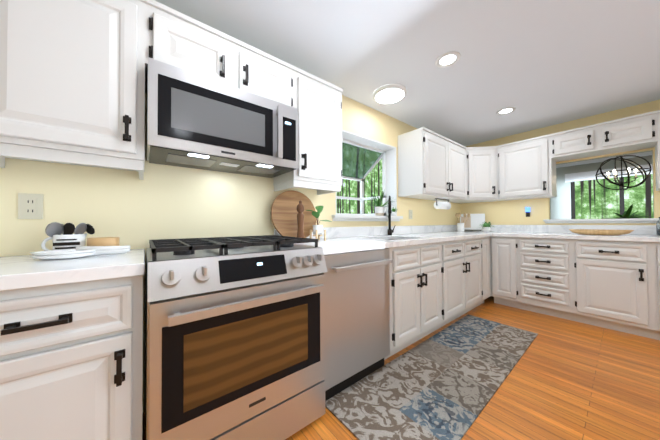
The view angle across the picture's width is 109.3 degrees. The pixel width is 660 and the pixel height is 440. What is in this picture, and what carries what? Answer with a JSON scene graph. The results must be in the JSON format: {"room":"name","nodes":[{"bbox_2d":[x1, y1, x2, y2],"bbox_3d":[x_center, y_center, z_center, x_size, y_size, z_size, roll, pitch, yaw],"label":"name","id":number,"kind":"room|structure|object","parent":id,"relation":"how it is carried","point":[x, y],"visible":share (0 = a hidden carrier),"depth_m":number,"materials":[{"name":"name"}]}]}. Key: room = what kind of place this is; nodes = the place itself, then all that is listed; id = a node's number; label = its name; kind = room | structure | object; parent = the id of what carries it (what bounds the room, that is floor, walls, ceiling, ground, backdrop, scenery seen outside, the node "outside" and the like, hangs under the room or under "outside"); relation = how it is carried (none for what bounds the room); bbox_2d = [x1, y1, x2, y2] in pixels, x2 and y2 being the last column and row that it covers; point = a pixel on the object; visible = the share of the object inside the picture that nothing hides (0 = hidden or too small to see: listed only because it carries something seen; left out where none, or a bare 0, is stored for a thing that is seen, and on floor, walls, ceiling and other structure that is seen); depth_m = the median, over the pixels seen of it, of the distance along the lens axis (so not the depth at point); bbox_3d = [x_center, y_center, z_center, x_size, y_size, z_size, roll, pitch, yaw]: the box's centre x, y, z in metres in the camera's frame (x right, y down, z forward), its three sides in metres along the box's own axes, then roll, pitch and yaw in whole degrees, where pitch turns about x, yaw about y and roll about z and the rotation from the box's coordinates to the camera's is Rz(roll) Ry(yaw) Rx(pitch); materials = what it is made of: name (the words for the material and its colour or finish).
{"room":"kitchen","nodes":[
{"label":"kitchen","id":0,"kind":"room"},
{"bbox_2d":[0,93,459,411],"bbox_3d":[0.709,-0.062,2.814,10.450,2.296,0.154,0,-1,-38],"label":"wall","id":1,"kind":"structure","parent":0,"point":[133,211],"depth_m":1.37,"materials":[{"name":"yellow paint"}]},
{"bbox_2d":[18,193,42,218],"bbox_3d":[-1.363,-0.062,1.066,0.072,0.116,0.009,0,-1,-38],"label":"electrical outlet","id":2,"kind":"object","parent":1,"relation":"attached to","point":[30,206],"visible":1,"depth_m":1.06,"materials":[{"name":"beige plastic"}]},
{"bbox_2d":[0,249,144,290],"bbox_3d":[-1.288,0.175,0.722,1.122,0.041,0.629,0,-1,-38],"label":"countertop","id":3,"kind":"structure","parent":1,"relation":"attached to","point":[22,271],"depth_m":0.77,"materials":[{"name":"stone"}]},
{"bbox_2d":[41,222,94,250],"bbox_3d":[-1.184,0.083,1.062,0.165,0.148,0.101,0,-1,-38],"label":"mug","id":4,"kind":"object","parent":3,"relation":"on","point":[63,236],"visible":0.83,"depth_m":1.03,"materials":[{"name":"white ceramic"}]},
{"bbox_2d":[30,245,130,259],"bbox_3d":[-1.035,0.132,0.988,0.294,0.046,0.124,0,-1,-38],"label":"tray","id":5,"kind":"object","parent":3,"relation":"on","point":[81,251],"visible":1,"depth_m":0.97,"materials":[{"name":"white ceramic"}]},
{"bbox_2d":[87,237,126,252],"bbox_3d":[-1.065,0.120,1.118,0.145,0.074,0.140,0,-1,-38],"label":"box","id":6,"kind":"object","parent":3,"relation":"on","point":[105,241],"visible":0.4,"depth_m":1.07,"materials":[{"name":"beige wood"}]},
{"bbox_2d":[0,0,147,175],"bbox_3d":[-1.141,-0.649,1.039,0.500,0.752,0.337,0,-1,-38],"label":"upper cabinet","id":7,"kind":"object","parent":1,"relation":"attached to","point":[73,80],"depth_m":0.93,"materials":[{"name":"white paint"}]},
{"bbox_2d":[148,0,235,86],"bbox_3d":[-0.793,-0.872,1.318,0.390,0.302,0.337,0,-1,-38],"label":"upper cabinet","id":8,"kind":"object","parent":1,"relation":"attached to","point":[176,39],"depth_m":1.18,"materials":[{"name":"white paint"}]},
{"bbox_2d":[147,57,297,177],"bbox_3d":[-0.606,-0.519,1.394,0.760,0.395,0.441,0,-1,-38],"label":"microwave","id":9,"kind":"object","parent":8,"relation":"attached to","point":[195,121],"visible":1,"depth_m":1.21,"materials":[{"name":"silver metal"}]},
{"bbox_2d":[236,39,299,111],"bbox_3d":[-0.488,-0.870,1.561,0.390,0.302,0.337,0,-1,-38],"label":"upper cabinet","id":10,"kind":"object","parent":1,"relation":"attached to","point":[258,72],"depth_m":1.43,"materials":[{"name":"white paint"}]},
{"bbox_2d":[273,69,342,191],"bbox_3d":[-0.166,-0.644,1.813,0.430,0.752,0.337,0,-1,-38],"label":"upper cabinet","id":11,"kind":"object","parent":1,"relation":"attached to","point":[319,169],"depth_m":1.67,"materials":[{"name":"white paint"}]},
{"bbox_2d":[332,130,402,220],"bbox_3d":[0.262,-0.427,2.704,1.050,0.886,0.620,0,-1,-38],"label":"garden window","id":12,"kind":"structure","parent":1,"relation":"in","point":[362,156],"depth_m":2.83,"materials":[{"name":"white wood"}]},
{"bbox_2d":[365,189,396,215],"bbox_3d":[0.573,-0.203,2.647,0.441,0.310,0.387,0,-1,-38],"label":"potted plant","id":13,"kind":"object","parent":12,"relation":"on","point":[379,209],"visible":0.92,"depth_m":2.60,"materials":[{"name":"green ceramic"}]},
{"bbox_2d":[392,207,397,215],"bbox_3d":[0.757,-0.104,2.765,0.130,0.116,0.086,0,-1,-38],"label":"potted plant","id":14,"kind":"object","parent":12,"relation":"on","point":[393,212],"visible":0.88,"depth_m":2.75,"materials":[{"name":"white ceramic"}]},
{"bbox_2d":[294,231,491,254],"bbox_3d":[1.063,0.188,2.588,3.322,0.041,0.630,0,-1,-38],"label":"countertop","id":15,"kind":"structure","parent":1,"relation":"attached to","point":[345,244],"depth_m":1.92,"materials":[{"name":"stone"}]},
{"bbox_2d":[271,190,315,237],"bbox_3d":[-0.277,-0.038,1.844,0.400,0.398,0.083,0,-1,-38],"label":"cutting board","id":16,"kind":"object","parent":15,"relation":"on","point":[284,212],"visible":0.69,"depth_m":1.81,"materials":[{"name":"brown wood"}]},
{"bbox_2d":[296,201,303,237],"bbox_3d":[-0.220,0.008,1.740,0.064,0.306,0.064,0,-1,-38],"label":"pepper mill","id":17,"kind":"object","parent":15,"relation":"on","point":[300,218],"visible":0.9,"depth_m":1.72,"materials":[{"name":"brown wood"}]},
{"bbox_2d":[306,206,330,240],"bbox_3d":[-0.087,0.022,1.865,0.186,0.281,0.129,0,-1,-38],"label":"fiddle-leaf fig plant","id":18,"kind":"object","parent":15,"relation":"on","point":[317,230],"visible":0.96,"depth_m":1.83,"materials":[{"name":"white ceramic"}]},
{"bbox_2d":[274,225,456,238],"bbox_3d":[0.874,0.121,2.827,3.322,0.100,0.022,0,-1,-38],"label":"backsplash","id":19,"kind":"structure","parent":15,"relation":"on","point":[336,232],"depth_m":2.51,"materials":[{"name":"stone"}]},
{"bbox_2d":[388,196,394,234],"bbox_3d":[0.670,-0.048,2.563,0.171,0.432,0.105,0,-1,-38],"label":"faucet","id":20,"kind":"object","parent":15,"relation":"on","point":[390,231],"visible":1,"depth_m":2.57,"materials":[{"name":"black metal"}]},
{"bbox_2d":[455,213,469,231],"bbox_3d":[1.977,0.034,3.524,0.162,0.280,0.198,0,-1,-38],"label":"utensil crock","id":21,"kind":"object","parent":15,"relation":"on","point":[460,227],"visible":0.98,"depth_m":3.50,"materials":[{"name":"white ceramic"}]},
{"bbox_2d":[460,214,484,230],"bbox_3d":[2.192,0.036,3.604,0.330,0.268,0.138,-1,-1,32],"label":"cookbook stand","id":22,"kind":"object","parent":15,"relation":"on","point":[474,221],"visible":0.83,"depth_m":3.59,"materials":[{"name":"white"}]},
{"bbox_2d":[479,222,493,231],"bbox_3d":[2.264,0.093,3.376,0.184,0.156,0.214,0,-1,-38],"label":"potted plant","id":23,"kind":"object","parent":15,"relation":"on","point":[486,227],"visible":1,"depth_m":3.33,"materials":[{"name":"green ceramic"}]},
{"bbox_2d":[398,127,466,201],"bbox_3d":[1.357,-0.645,3.021,1.118,0.732,0.337,0,-1,-38],"label":"upper cabinet","id":24,"kind":"object","parent":1,"relation":"attached to","point":[431,165],"depth_m":2.73,"materials":[{"name":"white paint"}]},
{"bbox_2d":[434,198,450,209],"bbox_3d":[1.504,-0.211,3.124,0.340,0.134,0.100,0,-1,-38],"label":"paper towel","id":25,"kind":"object","parent":24,"relation":"hanging from","point":[441,205],"visible":1,"depth_m":3.06,"materials":[{"name":"white paper"}]},
{"bbox_2d":[445,146,503,203],"bbox_3d":[2.116,-0.644,3.456,0.607,0.732,0.607,0,-1,-38],"label":"upper cabinet","id":26,"kind":"object","parent":1,"relation":"attached to","point":[481,173],"visible":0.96,"depth_m":3.22,"materials":[{"name":"white paint"}]},
{"bbox_2d":[142,296,659,439],"bbox_3d":[2.097,1.107,1.057,10.450,0.100,4.600,0,-1,-38],"label":"floor","id":27,"kind":"structure","parent":0,"point":[566,379],"depth_m":1.47,"materials":[{"name":"brown wood"}]},
{"bbox_2d":[0,275,142,439],"bbox_3d":[-1.280,0.633,0.705,1.118,0.870,0.650,0,-1,-38],"label":"base cabinet","id":28,"kind":"object","parent":27,"relation":"on","point":[71,361],"visible":0.98,"depth_m":0.73,"materials":[{"name":"white paint"}]},
{"bbox_2d":[145,235,326,439],"bbox_3d":[-0.505,0.590,1.260,0.762,0.964,0.715,0,-1,-38],"label":"range","id":29,"kind":"object","parent":27,"relation":"on","point":[235,338],"visible":1,"depth_m":0.98,"materials":[{"name":"silver metal"}]},
{"bbox_2d":[322,248,392,400],"bbox_3d":[0.030,0.641,1.716,0.598,0.868,0.665,0,-1,-38],"label":"dishwasher","id":30,"kind":"object","parent":27,"relation":"on","point":[357,316],"visible":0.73,"depth_m":1.47,"materials":[{"name":"grey metal"}]},
{"bbox_2d":[325,315,537,439],"bbox_3d":[0.950,1.067,1.773,2.065,0.008,0.600,0,-1,-39],"label":"rug","id":31,"kind":"object","parent":27,"relation":"on","point":[445,383],"visible":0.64,"depth_m":1.49,"materials":[{"name":"grey fabric"}]},
{"bbox_2d":[389,237,483,332],"bbox_3d":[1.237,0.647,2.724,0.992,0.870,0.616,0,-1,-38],"label":"base cabinet","id":32,"kind":"object","parent":27,"relation":"on","point":[435,286],"depth_m":2.12,"materials":[{"name":"white paint"}]},
{"bbox_2d":[484,237,490,299],"bbox_3d":[1.760,0.650,3.140,0.344,0.870,0.616,0,-1,-38],"label":"base cabinet","id":33,"kind":"object","parent":27,"relation":"on","point":[487,272],"depth_m":2.90,"materials":[{"name":"white paint"}]},
{"bbox_2d":[490,236,517,307],"bbox_3d":[2.393,0.646,3.082,0.616,0.870,0.278,0,-1,-38],"label":"base cabinet","id":34,"kind":"object","parent":27,"relation":"on","point":[503,250],"depth_m":2.90,"materials":[{"name":"white paint"}]},
{"bbox_2d":[518,237,573,320],"bbox_3d":[2.620,0.642,2.796,0.616,0.870,0.452,0,-1,-38],"label":"base cabinet","id":35,"kind":"object","parent":27,"relation":"on","point":[545,265],"depth_m":2.59,"materials":[{"name":"white paint"}]},
{"bbox_2d":[574,239,657,339],"bbox_3d":[2.913,0.636,2.428,0.616,0.870,0.490,0,-1,-38],"label":"base cabinet","id":36,"kind":"object","parent":27,"relation":"on","point":[613,285],"depth_m":2.21,"materials":[{"name":"white paint"}]},
{"bbox_2d":[654,242,659,339],"bbox_3d":[3.236,0.629,2.020,0.616,0.870,0.550,0,-1,-38],"label":"base cabinet","id":37,"kind":"object","parent":27,"relation":"on","point":[656,244],"depth_m":2.04,"materials":[{"name":"white paint"}]},
{"bbox_3d":[5.233,0.631,4.066,0.700,0.900,1.300,0,-1,-38],"label":"dining table","id":38,"kind":"object","parent":27,"relation":"on","visible":0},
{"bbox_2d":[606,204,651,218],"bbox_3d":[5.232,-0.043,4.149,0.702,0.447,0.718,0,-1,-38],"label":"plant","id":39,"kind":"object","parent":38,"relation":"on","point":[626,214],"visible":0.38,"depth_m":4.06,"materials":[{"name":"green plant"}]},
{"bbox_2d":[155,0,659,167],"bbox_3d":[2.085,-1.289,1.088,10.450,0.100,4.600,0,-1,-38],"label":"ceiling","id":40,"kind":"structure","parent":0,"point":[537,64],"depth_m":1.70,"materials":[{"name":"white paint"}]},
{"bbox_2d":[373,84,405,103],"bbox_3d":[0.572,-1.201,2.247,0.310,0.032,0.310,0,-1,-38],"label":"recessed light","id":41,"kind":"object","parent":40,"relation":"in","point":[389,93],"visible":1,"depth_m":2.21,"materials":[{"name":"white"}]},
{"bbox_2d":[435,51,460,67],"bbox_3d":[0.898,-1.221,1.787,0.176,0.005,0.176,0,-1,-38],"label":"recessed light","id":42,"kind":"object","parent":40,"relation":"in","point":[447,59],"visible":1,"depth_m":1.78,"materials":[{"name":"white"}]},
{"bbox_2d":[496,107,515,114],"bbox_3d":[1.966,-1.215,2.614,0.176,0.005,0.176,0,-1,-38],"label":"recessed light","id":43,"kind":"object","parent":40,"relation":"in","point":[508,110],"visible":1,"depth_m":2.61,"materials":[{"name":"white"}]},
{"bbox_2d":[595,155,651,189],"bbox_3d":[4.394,-0.833,3.526,0.534,0.770,0.534,0,-1,-38],"label":"chandelier","id":44,"kind":"object","parent":40,"relation":"hanging from","point":[627,169],"visible":1,"depth_m":3.48,"materials":[{"name":"grey metal"}]},
{"bbox_2d":[460,100,659,224],"bbox_3d":[3.549,-0.083,2.236,0.120,2.296,4.290,0,-1,-38],"label":"wall","id":45,"kind":"structure","parent":0,"point":[510,212],"depth_m":3.26,"materials":[{"name":"yellow paint"}]},
{"bbox_2d":[497,134,556,200],"bbox_3d":[2.577,-0.651,3.085,0.337,0.732,0.544,0,-1,-38],"label":"upper cabinet","id":46,"kind":"object","parent":45,"relation":"attached to","point":[526,168],"depth_m":2.95,"materials":[{"name":"white paint"}]},
{"bbox_2d":[525,207,529,216],"bbox_3d":[2.695,-0.109,3.187,0.030,0.130,0.048,0,-1,-38],"label":"light","id":47,"kind":"object","parent":45,"relation":"attached to","point":[527,210],"visible":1,"depth_m":3.18,"materials":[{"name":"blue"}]},
{"bbox_2d":[492,231,659,241],"bbox_3d":[3.027,0.175,2.280,0.629,0.041,2.294,0,-1,-38],"label":"countertop","id":48,"kind":"structure","parent":45,"relation":"attached to","point":[626,237],"depth_m":2.39,"materials":[{"name":"stone"}]},
{"bbox_2d":[464,225,655,234],"bbox_3d":[3.079,0.109,2.705,0.020,0.100,2.894,0,-1,-38],"label":"backsplash","id":49,"kind":"structure","parent":48,"relation":"on","point":[638,229],"depth_m":2.90,"materials":[{"name":"stone"}]},
{"bbox_2d":[569,229,633,234],"bbox_3d":[2.832,0.129,2.462,0.176,0.055,0.458,0,-1,-38],"label":"dough bowl","id":50,"kind":"object","parent":48,"relation":"on","point":[598,232],"visible":0.98,"depth_m":2.41,"materials":[{"name":"brown wood"}]},
{"bbox_2d":[656,217,659,235],"bbox_3d":[3.240,0.059,2.127,0.191,0.182,0.316,0,-1,-38],"label":"jar","id":51,"kind":"object","parent":48,"relation":"on","point":[658,228],"visible":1,"depth_m":2.25,"materials":[{"name":"clear glass"}]},
{"bbox_2d":[553,123,600,161],"bbox_3d":[2.859,-0.881,2.731,0.337,0.282,0.368,0,-1,-38],"label":"upper cabinet","id":52,"kind":"object","parent":45,"relation":"attached to","point":[582,142],"depth_m":2.62,"materials":[{"name":"white paint"}]},
{"bbox_2d":[543,218,658,222],"bbox_3d":[3.128,0.013,2.750,0.200,0.051,0.900,0,-1,-38],"label":"sill","id":53,"kind":"structure","parent":45,"relation":"attached to","point":[642,220],"depth_m":2.65,"materials":[{"name":"white"}]},
{"bbox_2d":[565,164,652,218],"bbox_3d":[5.871,-0.351,4.556,0.140,1.370,1.810,0,-1,-38],"label":"dining window","id":54,"kind":"structure","parent":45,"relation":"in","point":[572,178],"depth_m":4.87,"materials":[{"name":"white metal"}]},
{"bbox_2d":[601,110,659,154],"bbox_3d":[3.088,-0.886,2.443,0.337,0.282,0.367,0,-1,-38],"label":"upper cabinet","id":55,"kind":"object","parent":45,"relation":"attached to","point":[636,132],"depth_m":2.33,"materials":[{"name":"white paint"}]},
{"bbox_2d":[653,142,659,190],"bbox_3d":[3.374,-0.667,2.081,0.337,0.732,0.550,0,-1,-38],"label":"upper cabinet","id":56,"kind":"object","parent":45,"relation":"attached to","point":[655,144],"depth_m":2.24,"materials":[{"name":"white paint"}]},
{"label":"outside","id":57,"kind":"structure","parent":0,"visible":0},
{"bbox_2d":[337,159,653,218],"bbox_3d":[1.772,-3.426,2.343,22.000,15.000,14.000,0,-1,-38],"label":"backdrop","id":58,"kind":"structure","parent":57,"point":[594,199],"depth_m":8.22,"materials":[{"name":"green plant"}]}
]}

